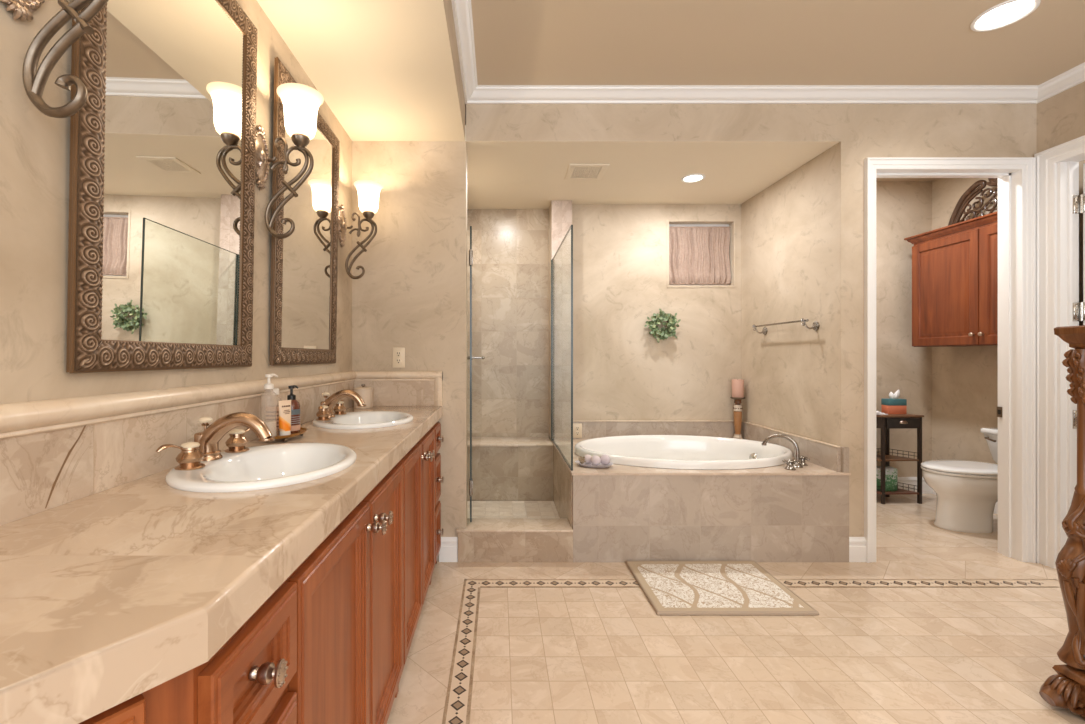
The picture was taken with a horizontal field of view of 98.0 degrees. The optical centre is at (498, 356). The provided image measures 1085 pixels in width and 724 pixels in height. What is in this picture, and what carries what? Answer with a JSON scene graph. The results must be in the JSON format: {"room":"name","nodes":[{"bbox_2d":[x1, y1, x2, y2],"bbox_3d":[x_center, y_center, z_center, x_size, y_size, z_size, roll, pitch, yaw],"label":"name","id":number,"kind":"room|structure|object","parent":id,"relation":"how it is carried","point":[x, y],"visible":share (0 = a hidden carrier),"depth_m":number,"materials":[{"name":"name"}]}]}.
{"room":"bathroom","nodes":[
{"label":"bathroom","id":0,"kind":"room"},
{"bbox_2d":[0,0,351,403],"bbox_3d":[-0.875,-0.034,0.070,0.100,2.358,5.340,0,0,0],"label":"wall","id":1,"kind":"structure","parent":0,"point":[34,145],"depth_m":0.87,"materials":[{"name":"beige paint"}]},
{"bbox_2d":[0,0,108,117],"bbox_3d":[-0.715,-0.650,0.795,0.219,0.491,0.149,0,0,0],"label":"wall sconce","id":2,"kind":"object","parent":1,"relation":"attached to","point":[34,82],"visible":1,"depth_m":0.79,"materials":[{"name":"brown metal"}]},
{"bbox_2d":[66,0,257,372],"bbox_3d":[-0.800,-0.520,1.212,0.040,1.103,0.648,0,0,0],"label":"wall mirror","id":3,"kind":"object","parent":1,"relation":"attached to","point":[163,163],"visible":0.98,"depth_m":1.13,"materials":[{"name":"brown mirror"}]},
{"bbox_2d":[0,381,353,525],"bbox_3d":[-0.815,0.194,1.020,0.019,0.158,3.240,0,0,0],"label":"backsplash","id":4,"kind":"structure","parent":1,"relation":"attached to","point":[40,472],"depth_m":0.95,"materials":[{"name":"stone"}]},
{"bbox_2d":[255,83,323,238],"bbox_3d":[-0.715,-0.650,1.610,0.219,0.491,0.149,0,0,0],"label":"wall sconce","id":5,"kind":"object","parent":1,"relation":"attached to","point":[301,103],"visible":0.97,"depth_m":1.60,"materials":[{"name":"white glass"}]},
{"bbox_2d":[269,57,339,365],"bbox_3d":[-0.800,-0.520,2.000,0.040,1.103,0.648,0,0,0],"label":"wall mirror","id":6,"kind":"object","parent":1,"relation":"attached to","point":[304,264],"visible":0.87,"depth_m":1.96,"materials":[{"name":"brown mirror"}]},
{"bbox_2d":[338,180,382,278],"bbox_3d":[-0.715,-0.650,2.450,0.219,0.491,0.149,0,0,0],"label":"wall sconce","id":7,"kind":"object","parent":1,"relation":"attached to","point":[368,190],"visible":0.98,"depth_m":2.44,"materials":[{"name":"grey metal"}]},
{"bbox_2d":[467,209,549,437],"bbox_3d":[0.030,-0.080,3.900,0.780,2.450,0.100,0,0,0],"label":"wall","id":8,"kind":"structure","parent":0,"point":[510,247],"depth_m":3.85,"materials":[{"name":"tile"}]},
{"bbox_2d":[467,501,559,517],"bbox_3d":[0.074,1.111,3.159,0.666,0.068,0.716,0,0,0],"label":"floor","id":9,"kind":"structure","parent":0,"point":[480,509],"depth_m":3.32,"materials":[{"name":"tile"}]},
{"bbox_2d":[467,437,552,500],"bbox_3d":[0.074,0.899,3.680,0.666,0.492,0.337,0,0,0],"label":"shower bench","id":10,"kind":"object","parent":9,"relation":"on","point":[503,468],"visible":0.74,"depth_m":3.52,"materials":[{"name":"tile"}]},
{"bbox_2d":[257,0,839,208],"bbox_3d":[0.497,-1.408,0.675,2.844,0.394,6.550,0,0,0],"label":"ceiling","id":11,"kind":"structure","parent":0,"point":[387,70],"depth_m":2.54,"materials":[{"name":"beige paint"}]},
{"bbox_2d":[564,164,609,179],"bbox_3d":[0.568,-1.205,3.070,0.250,0.012,0.250,0,0,0],"label":"ceiling vent","id":12,"kind":"object","parent":11,"relation":"in","point":[575,171],"visible":1,"depth_m":3.05,"materials":[{"name":"beige metal"}]},
{"bbox_2d":[570,167,602,177],"bbox_3d":[0.568,-1.205,3.070,0.184,0.010,0.184,0,0,0],"label":"grille","id":13,"kind":"object","parent":12,"relation":"attached to","point":[575,172],"depth_m":3.07,"materials":[{"name":"beige metal"}]},
{"bbox_2d":[681,174,704,182],"bbox_3d":[1.313,-1.208,3.180,0.152,0.007,0.152,0,0,0],"label":"recessed light","id":14,"kind":"object","parent":11,"relation":"in","point":[691,178],"visible":1,"depth_m":3.18,"materials":[{"name":"white glass"}]},
{"bbox_2d":[549,200,571,439],"bbox_3d":[0.485,-0.283,3.742,0.157,1.855,0.216,0,0,0],"label":"wall","id":15,"kind":"structure","parent":0,"point":[560,211],"depth_m":3.63,"materials":[{"name":"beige paint"}]},
{"bbox_2d":[550,204,740,439],"bbox_3d":[1.170,-0.080,3.792,1.500,2.450,0.135,0,0,0],"label":"wall","id":16,"kind":"structure","parent":0,"point":[621,371],"depth_m":3.73,"materials":[{"name":"beige paint"}]},
{"bbox_2d":[644,309,680,342],"bbox_3d":[1.278,-0.244,3.673,0.285,0.272,0.091,0,0,0],"label":"wreath","id":17,"kind":"object","parent":16,"relation":"attached to","point":[670,331],"visible":1,"depth_m":3.67,"materials":[{"name":"green plant"}]},
{"bbox_2d":[667,219,735,287],"bbox_3d":[1.603,-0.820,3.780,0.549,0.542,0.121,0,0,0],"label":"window","id":18,"kind":"structure","parent":16,"relation":"in","point":[668,220],"depth_m":3.72,"materials":[{"name":"white paint"}]},
{"bbox_2d":[669,227,730,284],"bbox_3d":[1.603,-0.815,3.769,0.512,0.467,0.054,0,0,0],"label":"window curtain","id":19,"kind":"object","parent":18,"relation":"hanging from","point":[697,255],"visible":0.98,"depth_m":3.77,"materials":[{"name":"beige fabric"}]},
{"bbox_2d":[352,104,1084,560],"bbox_3d":[1.738,-0.230,2.699,5.125,2.750,0.117,0,0,0],"label":"wall","id":20,"kind":"structure","parent":0,"point":[411,293],"depth_m":2.64,"materials":[{"name":"beige paint"}]},
{"bbox_2d":[354,381,433,405],"bbox_3d":[-0.562,0.194,2.630,0.488,0.158,0.018,0,0,0],"label":"backsplash","id":21,"kind":"structure","parent":20,"relation":"attached to","point":[385,393],"depth_m":2.62,"materials":[{"name":"stone"}]},
{"bbox_2d":[392,347,404,367],"bbox_3d":[-0.563,0.003,2.636,0.070,0.114,0.007,0,0,0],"label":"outlet","id":22,"kind":"object","parent":20,"relation":"attached to","point":[398,353],"visible":1,"depth_m":2.63,"materials":[{"name":"beige plastic"}]},
{"bbox_2d":[439,537,457,561],"bbox_3d":[-0.283,1.077,2.631,0.103,0.135,0.017,0,0,0],"label":"baseboard","id":23,"kind":"structure","parent":20,"relation":"attached to","point":[448,552],"depth_m":2.62,"materials":[{"name":"white paint"}]},
{"bbox_2d":[467,226,484,521],"bbox_3d":[-0.148,0.099,3.013,0.121,1.712,0.623,0,0,-3],"label":"shower door","id":24,"kind":"structure","parent":20,"relation":"attached to","point":[470,357],"depth_m":2.72,"materials":[{"name":"clear glass"}]},
{"bbox_2d":[849,537,865,561],"bbox_3d":[2.001,1.077,2.631,0.098,0.135,0.017,0,0,0],"label":"baseboard","id":25,"kind":"structure","parent":20,"relation":"attached to","point":[857,545],"depth_m":2.62,"materials":[{"name":"white paint"}]},
{"bbox_2d":[864,157,1035,562],"bbox_3d":[2.518,0.018,2.686,0.935,2.255,0.143,0,0,0],"label":"door frame","id":26,"kind":"structure","parent":20,"relation":"in","point":[1016,409],"depth_m":2.63,"materials":[{"name":"white paint"}]},
{"bbox_2d":[1034,135,1084,567],"bbox_3d":[3.457,0.005,2.132,0.926,2.279,0.993,0,0,0],"label":"door","id":27,"kind":"structure","parent":20,"relation":"in","point":[1057,167],"depth_m":2.54,"materials":[{"name":"white paint"}]},
{"bbox_2d":[387,493,1084,723],"bbox_3d":[1.688,1.175,0.730,5.225,0.060,6.660,0,0,0],"label":"floor","id":28,"kind":"structure","parent":0,"point":[544,655],"depth_m":1.85,"materials":[{"name":"tile"}]},
{"bbox_2d":[79,668,193,723],"bbox_3d":[-0.516,0.739,0.388,0.247,0.813,0.430,0,0,36],"label":"vanity cabinet","id":29,"kind":"object","parent":28,"relation":"on","point":[171,701],"visible":0.33,"depth_m":0.50,"materials":[{"name":"brown wood"}]},
{"bbox_2d":[194,578,296,723],"bbox_3d":[-0.549,0.739,0.646,0.509,0.813,0.234,0,0,0],"label":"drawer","id":30,"kind":"object","parent":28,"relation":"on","point":[246,681],"visible":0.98,"depth_m":0.64,"materials":[{"name":"brown wood"}]},
{"bbox_2d":[288,463,402,723],"bbox_3d":[-0.540,0.739,1.180,0.527,0.813,0.831,0,0,0],"label":"vanity cabinet","id":31,"kind":"object","parent":28,"relation":"on","point":[350,587],"visible":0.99,"depth_m":1.11,"materials":[{"name":"brown wood"}]},
{"bbox_2d":[0,371,442,723],"bbox_3d":[-0.571,0.204,1.020,0.508,0.253,3.240,0,0,0],"label":"countertop","id":32,"kind":"structure","parent":31,"relation":"on","point":[118,582],"depth_m":0.76,"materials":[{"name":"stone"}]},
{"bbox_2d":[156,412,274,470],"bbox_3d":[-0.720,0.199,1.194,0.254,0.118,0.215,0,0,-38],"label":"faucet","id":33,"kind":"object","parent":32,"relation":"on","point":[205,446],"visible":1,"depth_m":1.18,"materials":[{"name":"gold metal"}]},
{"bbox_2d":[165,443,356,492],"bbox_3d":[-0.575,0.327,1.184,0.410,0.140,0.480,0,0,0],"label":"sink","id":34,"kind":"object","parent":32,"relation":"in","point":[284,464],"visible":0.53,"depth_m":1.24,"materials":[{"name":"white ceramic"}]},
{"bbox_2d":[271,425,306,441],"bbox_3d":[-0.716,0.258,1.573,0.124,0.029,0.248,0,0,0],"label":"oval tray","id":35,"kind":"object","parent":32,"relation":"on","point":[302,429],"visible":0.39,"depth_m":1.54,"materials":[{"name":"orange metal"}]},
{"bbox_2d":[263,373,277,436],"bbox_3d":[-0.732,0.155,1.500,0.052,0.204,0.047,0,0,-31],"label":"pump bottle","id":36,"kind":"object","parent":35,"relation":"on","point":[271,425],"visible":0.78,"depth_m":1.49,"materials":[{"name":"beige plastic"}]},
{"bbox_2d":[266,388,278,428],"bbox_3d":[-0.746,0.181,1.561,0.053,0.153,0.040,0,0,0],"label":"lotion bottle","id":37,"kind":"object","parent":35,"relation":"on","point":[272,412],"visible":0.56,"depth_m":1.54,"materials":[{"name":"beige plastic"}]},
{"bbox_2d":[279,400,290,435],"bbox_3d":[-0.698,0.200,1.533,0.036,0.116,0.036,0,0,-20],"label":"tube","id":38,"kind":"object","parent":35,"relation":"on","point":[285,405],"visible":0.94,"depth_m":1.52,"materials":[{"name":"beige plastic"}]},
{"bbox_2d":[287,385,299,432],"bbox_3d":[-0.710,0.177,1.611,0.056,0.160,0.060,0,0,0],"label":"soap bottle","id":39,"kind":"object","parent":35,"relation":"on","point":[295,405],"visible":0.72,"depth_m":1.60,"materials":[{"name":"brown plastic"}]},
{"bbox_2d":[316,389,366,420],"bbox_3d":[-0.720,0.199,2.025,0.223,0.118,0.260,0,0,-44],"label":"faucet","id":40,"kind":"object","parent":32,"relation":"on","point":[325,413],"visible":1,"depth_m":2.01,"materials":[{"name":"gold metal"}]},
{"bbox_2d":[312,411,413,428],"bbox_3d":[-0.575,0.327,2.015,0.410,0.140,0.480,0,0,0],"label":"sink","id":41,"kind":"object","parent":32,"relation":"in","point":[360,419],"visible":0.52,"depth_m":2.10,"materials":[{"name":"white ceramic"}]},
{"bbox_2d":[354,384,372,407],"bbox_3d":[-0.735,0.209,2.545,0.100,0.127,0.100,0,0,0],"label":"canister","id":42,"kind":"object","parent":32,"relation":"on","point":[366,393],"visible":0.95,"depth_m":2.51,"materials":[{"name":"beige ceramic"}]},
{"bbox_2d":[398,429,434,690],"bbox_3d":[-0.540,0.739,1.987,0.527,0.813,0.781,0,0,0],"label":"vanity cabinet","id":43,"kind":"object","parent":28,"relation":"on","point":[418,463],"visible":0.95,"depth_m":1.93,"materials":[{"name":"brown wood"}]},
{"bbox_2d":[431,422,443,563],"bbox_3d":[-0.549,0.739,2.499,0.509,0.813,0.241,0,0,0],"label":"vanity cabinet","id":44,"kind":"object","parent":28,"relation":"on","point":[437,426],"visible":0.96,"depth_m":2.52,"materials":[{"name":"brown wood"}]},
{"bbox_2d":[456,518,572,561],"bbox_3d":[0.087,1.054,2.711,0.650,0.182,0.198,0,0,0],"label":"shower curb","id":45,"kind":"object","parent":28,"relation":"on","point":[482,539],"visible":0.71,"depth_m":2.62,"materials":[{"name":"tile"}]},
{"bbox_2d":[551,420,850,561],"bbox_3d":[1.181,0.824,3.168,1.551,0.643,1.112,0,0,0],"label":"tub surround","id":46,"kind":"object","parent":28,"relation":"on","point":[616,512],"visible":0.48,"depth_m":2.62,"materials":[{"name":"tile"}]},
{"bbox_2d":[551,225,572,470],"bbox_3d":[0.414,-0.053,3.149,0.024,1.394,0.970,0,0,0],"label":"screen","id":47,"kind":"object","parent":46,"relation":"on","point":[554,262],"visible":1,"depth_m":3.40,"materials":[{"name":"clear glass"}]},
{"bbox_2d":[573,423,581,437],"bbox_3d":[0.618,0.580,3.700,0.070,0.114,0.007,0,0,0],"label":"outlet","id":48,"kind":"object","parent":46,"relation":"attached to","point":[577,427],"visible":1,"depth_m":3.70,"materials":[{"name":"beige plastic"}]},
{"bbox_2d":[575,460,612,467],"bbox_3d":[0.560,0.634,2.775,0.215,0.020,0.154,0,0,0],"label":"soap dish","id":49,"kind":"object","parent":46,"relation":"on","point":[585,464],"visible":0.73,"depth_m":2.74,"materials":[{"name":"grey ceramic"}]},
{"bbox_2d":[578,456,585,463],"bbox_3d":[0.490,0.609,2.781,0.042,0.044,0.065,0,0,0],"label":"dried flower","id":50,"kind":"object","parent":49,"relation":"on","point":[581,459],"visible":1,"depth_m":2.77,"materials":[{"name":"beige plant"}]},
{"bbox_2d":[584,455,590,462],"bbox_3d":[0.531,0.608,2.805,0.053,0.051,0.054,0,0,0],"label":"ball","id":51,"kind":"object","parent":49,"relation":"on","point":[587,457],"visible":0.8,"depth_m":2.79,"materials":[{"name":"grey"}]},
{"bbox_2d":[590,455,600,465],"bbox_3d":[0.567,0.606,2.753,0.062,0.058,0.062,0,0,0],"label":"ball","id":52,"kind":"object","parent":49,"relation":"on","point":[595,460],"visible":0.94,"depth_m":2.73,"materials":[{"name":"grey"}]},
{"bbox_2d":[600,454,610,464],"bbox_3d":[0.623,0.602,2.757,0.064,0.060,0.064,0,0,0],"label":"ball","id":53,"kind":"object","parent":49,"relation":"on","point":[605,459],"visible":1,"depth_m":2.73,"materials":[{"name":"grey"}]},
{"bbox_2d":[575,435,792,469],"bbox_3d":[1.210,0.819,3.146,1.400,0.447,0.922,0,0,0],"label":"bathtub","id":54,"kind":"object","parent":46,"relation":"in","point":[655,451],"visible":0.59,"depth_m":3.42,"materials":[{"name":"white ceramic"}]},
{"bbox_2d":[730,397,744,438],"bbox_3d":[1.852,0.478,3.645,0.106,0.334,0.106,0,0,0],"label":"candle holder","id":55,"kind":"object","parent":46,"relation":"on","point":[737,407],"visible":0.95,"depth_m":3.62,"materials":[{"name":"brown wood"}]},
{"bbox_2d":[732,379,743,397],"bbox_3d":[1.852,0.240,3.645,0.084,0.143,0.084,0,0,0],"label":"pillar candle","id":56,"kind":"object","parent":55,"relation":"on","point":[737,384],"visible":1,"depth_m":3.61,"materials":[{"name":"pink wax"}]},
{"bbox_2d":[762,434,809,469],"bbox_3d":[1.724,0.552,2.766,0.251,0.186,0.211,0,0,0],"label":"tub faucet","id":57,"kind":"object","parent":46,"relation":"on","point":[799,462],"visible":1,"depth_m":2.75,"materials":[{"name":"silver metal"}]},
{"bbox_2d":[625,561,818,614],"bbox_3d":[1.060,1.136,2.345,0.717,0.014,0.527,0,0,0],"label":"bath rug","id":58,"kind":"object","parent":28,"relation":"on","point":[671,587],"visible":1,"depth_m":2.29,"materials":[{"name":"beige fabric"}]},
{"bbox_2d":[442,579,1059,723],"bbox_3d":[1.343,1.144,0.242,3.043,0.002,4.355,0,0,0],"label":"trim","id":59,"kind":"structure","parent":28,"relation":"on","point":[457,707],"depth_m":2.35,"materials":[{"name":"beige tile"}]},
{"bbox_2d":[876,414,923,503],"bbox_3d":[3.047,0.799,3.749,0.527,0.692,0.234,0,0,0],"label":"stand","id":60,"kind":"object","parent":28,"relation":"on","point":[890,421],"visible":0.43,"depth_m":3.66,"materials":[{"name":"black wood"}]},
{"bbox_2d":[876,466,897,491],"bbox_3d":[3.075,0.969,3.745,0.148,0.182,0.100,0,0,-7],"label":"wrapped package","id":61,"kind":"object","parent":60,"relation":"on","point":[891,473],"visible":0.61,"depth_m":3.70},
{"bbox_2d":[881,389,906,413],"bbox_3d":[3.155,0.356,3.755,0.145,0.193,0.075,0,0,0],"label":"tissue box","id":62,"kind":"object","parent":60,"relation":"on","point":[893,404],"visible":1,"depth_m":3.72,"materials":[{"name":"multicoloured"}]},
{"bbox_2d":[876,488,918,494],"bbox_3d":[3.049,1.066,3.758,0.482,0.012,0.199,0,0,0],"label":"shelf","id":63,"kind":"object","parent":60,"relation":"attached to","point":[899,491],"depth_m":3.68,"materials":[{"name":"brown wood"}]},
{"bbox_2d":[876,454,918,460],"bbox_3d":[3.049,0.806,3.758,0.482,0.012,0.199,0,0,0],"label":"shelf","id":64,"kind":"object","parent":60,"relation":"attached to","point":[888,457],"depth_m":3.70,"materials":[{"name":"brown wood"}]},
{"bbox_2d":[921,428,997,532],"bbox_3d":[3.265,0.827,3.164,0.758,0.637,0.444,0,0,0],"label":"toilet","id":65,"kind":"object","parent":28,"relation":"on","point":[966,491],"visible":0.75,"depth_m":3.08,"materials":[{"name":"white ceramic"}]},
{"bbox_2d":[1039,325,1084,717],"bbox_3d":[2.098,0.522,1.062,0.643,1.245,1.024,0,0,0],"label":"wooden pedestal","id":66,"kind":"object","parent":28,"relation":"on","point":[1065,689],"visible":1,"depth_m":1.52,"materials":[{"name":"brown wood"}]},
{"bbox_2d":[471,0,1084,84],"bbox_3d":[1.485,-1.534,0.020,3.350,0.100,5.240,0,0,0],"label":"ceiling","id":67,"kind":"structure","parent":0,"point":[517,42],"depth_m":2.23,"materials":[{"name":"beige paint"}]},
{"bbox_2d":[970,0,1040,31],"bbox_3d":[2.187,-1.480,2.035,0.208,0.007,0.208,0,0,0],"label":"recessed light","id":68,"kind":"object","parent":67,"relation":"in","point":[1006,13],"visible":1,"depth_m":2.03,"materials":[{"name":"white glass"}]},
{"bbox_2d":[741,151,825,441],"bbox_3d":[1.980,-0.205,3.409,0.120,2.700,1.303,0,0,0],"label":"wall","id":69,"kind":"structure","parent":0,"point":[783,226],"depth_m":3.14,"materials":[{"name":"beige paint"}]},
{"bbox_2d":[752,318,819,334],"bbox_3d":[1.873,-0.196,3.115,0.094,0.078,0.608,0,0,0],"label":"towel bar","id":70,"kind":"object","parent":69,"relation":"attached to","point":[815,326],"visible":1,"depth_m":2.96,"materials":[{"name":"silver metal"}]},
{"bbox_2d":[876,182,931,476],"bbox_3d":[2.893,-0.205,4.010,1.707,2.700,0.100,0,0,0],"label":"wall","id":71,"kind":"structure","parent":0,"point":[903,209],"depth_m":3.96,"materials":[{"name":"beige paint"}]},
{"bbox_2d":[876,178,939,181],"bbox_3d":[3.170,-1.525,3.409,2.260,0.100,1.303,0,0,0],"label":"ceiling","id":72,"kind":"structure","parent":0,"point":[877,179],"depth_m":3.91,"materials":[{"name":"beige paint"}]},
{"bbox_2d":[932,178,997,463],"bbox_3d":[3.697,-0.205,3.358,0.100,2.700,1.203,0,0,0],"label":"wall","id":73,"kind":"structure","parent":0,"point":[964,379],"depth_m":3.71,"materials":[{"name":"beige paint"}]},
{"bbox_2d":[898,477,997,513],"bbox_3d":[2.844,1.077,3.358,1.607,0.135,1.203,0,0,0],"label":"baseboard","id":74,"kind":"structure","parent":73,"relation":"attached to","point":[912,481],"depth_m":3.94,"materials":[{"name":"white paint"}]},
{"bbox_2d":[904,211,997,346],"bbox_3d":[3.473,-0.524,3.307,0.347,0.886,1.064,0,0,0],"label":"upper cabinet","id":75,"kind":"object","parent":73,"relation":"attached to","point":[955,266],"visible":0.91,"depth_m":3.42,"materials":[{"name":"brown wood"}]},
{"bbox_2d":[948,178,997,225],"bbox_3d":[3.489,-1.141,3.250,0.060,0.347,0.834,0,0,0],"label":"carved crest","id":76,"kind":"object","parent":75,"relation":"on","point":[972,191],"visible":0.34,"depth_m":3.45,"materials":[{"name":"brown wood"}]},
{"bbox_2d":[1037,82,1084,152],"bbox_3d":[3.070,-0.230,0.020,0.100,2.750,5.240,0,0,0],"label":"wall","id":77,"kind":"structure","parent":0,"point":[1060,117],"depth_m":2.52,"materials":[{"name":"beige paint"}]},
{"bbox_2d":[451,0,1084,103],"bbox_3d":[1.415,-1.452,0.020,3.210,0.063,5.240,0,0,0],"label":"trim","id":78,"kind":"structure","parent":77,"relation":"attached to","point":[474,93],"depth_m":2.59,"materials":[{"name":"white paint"}]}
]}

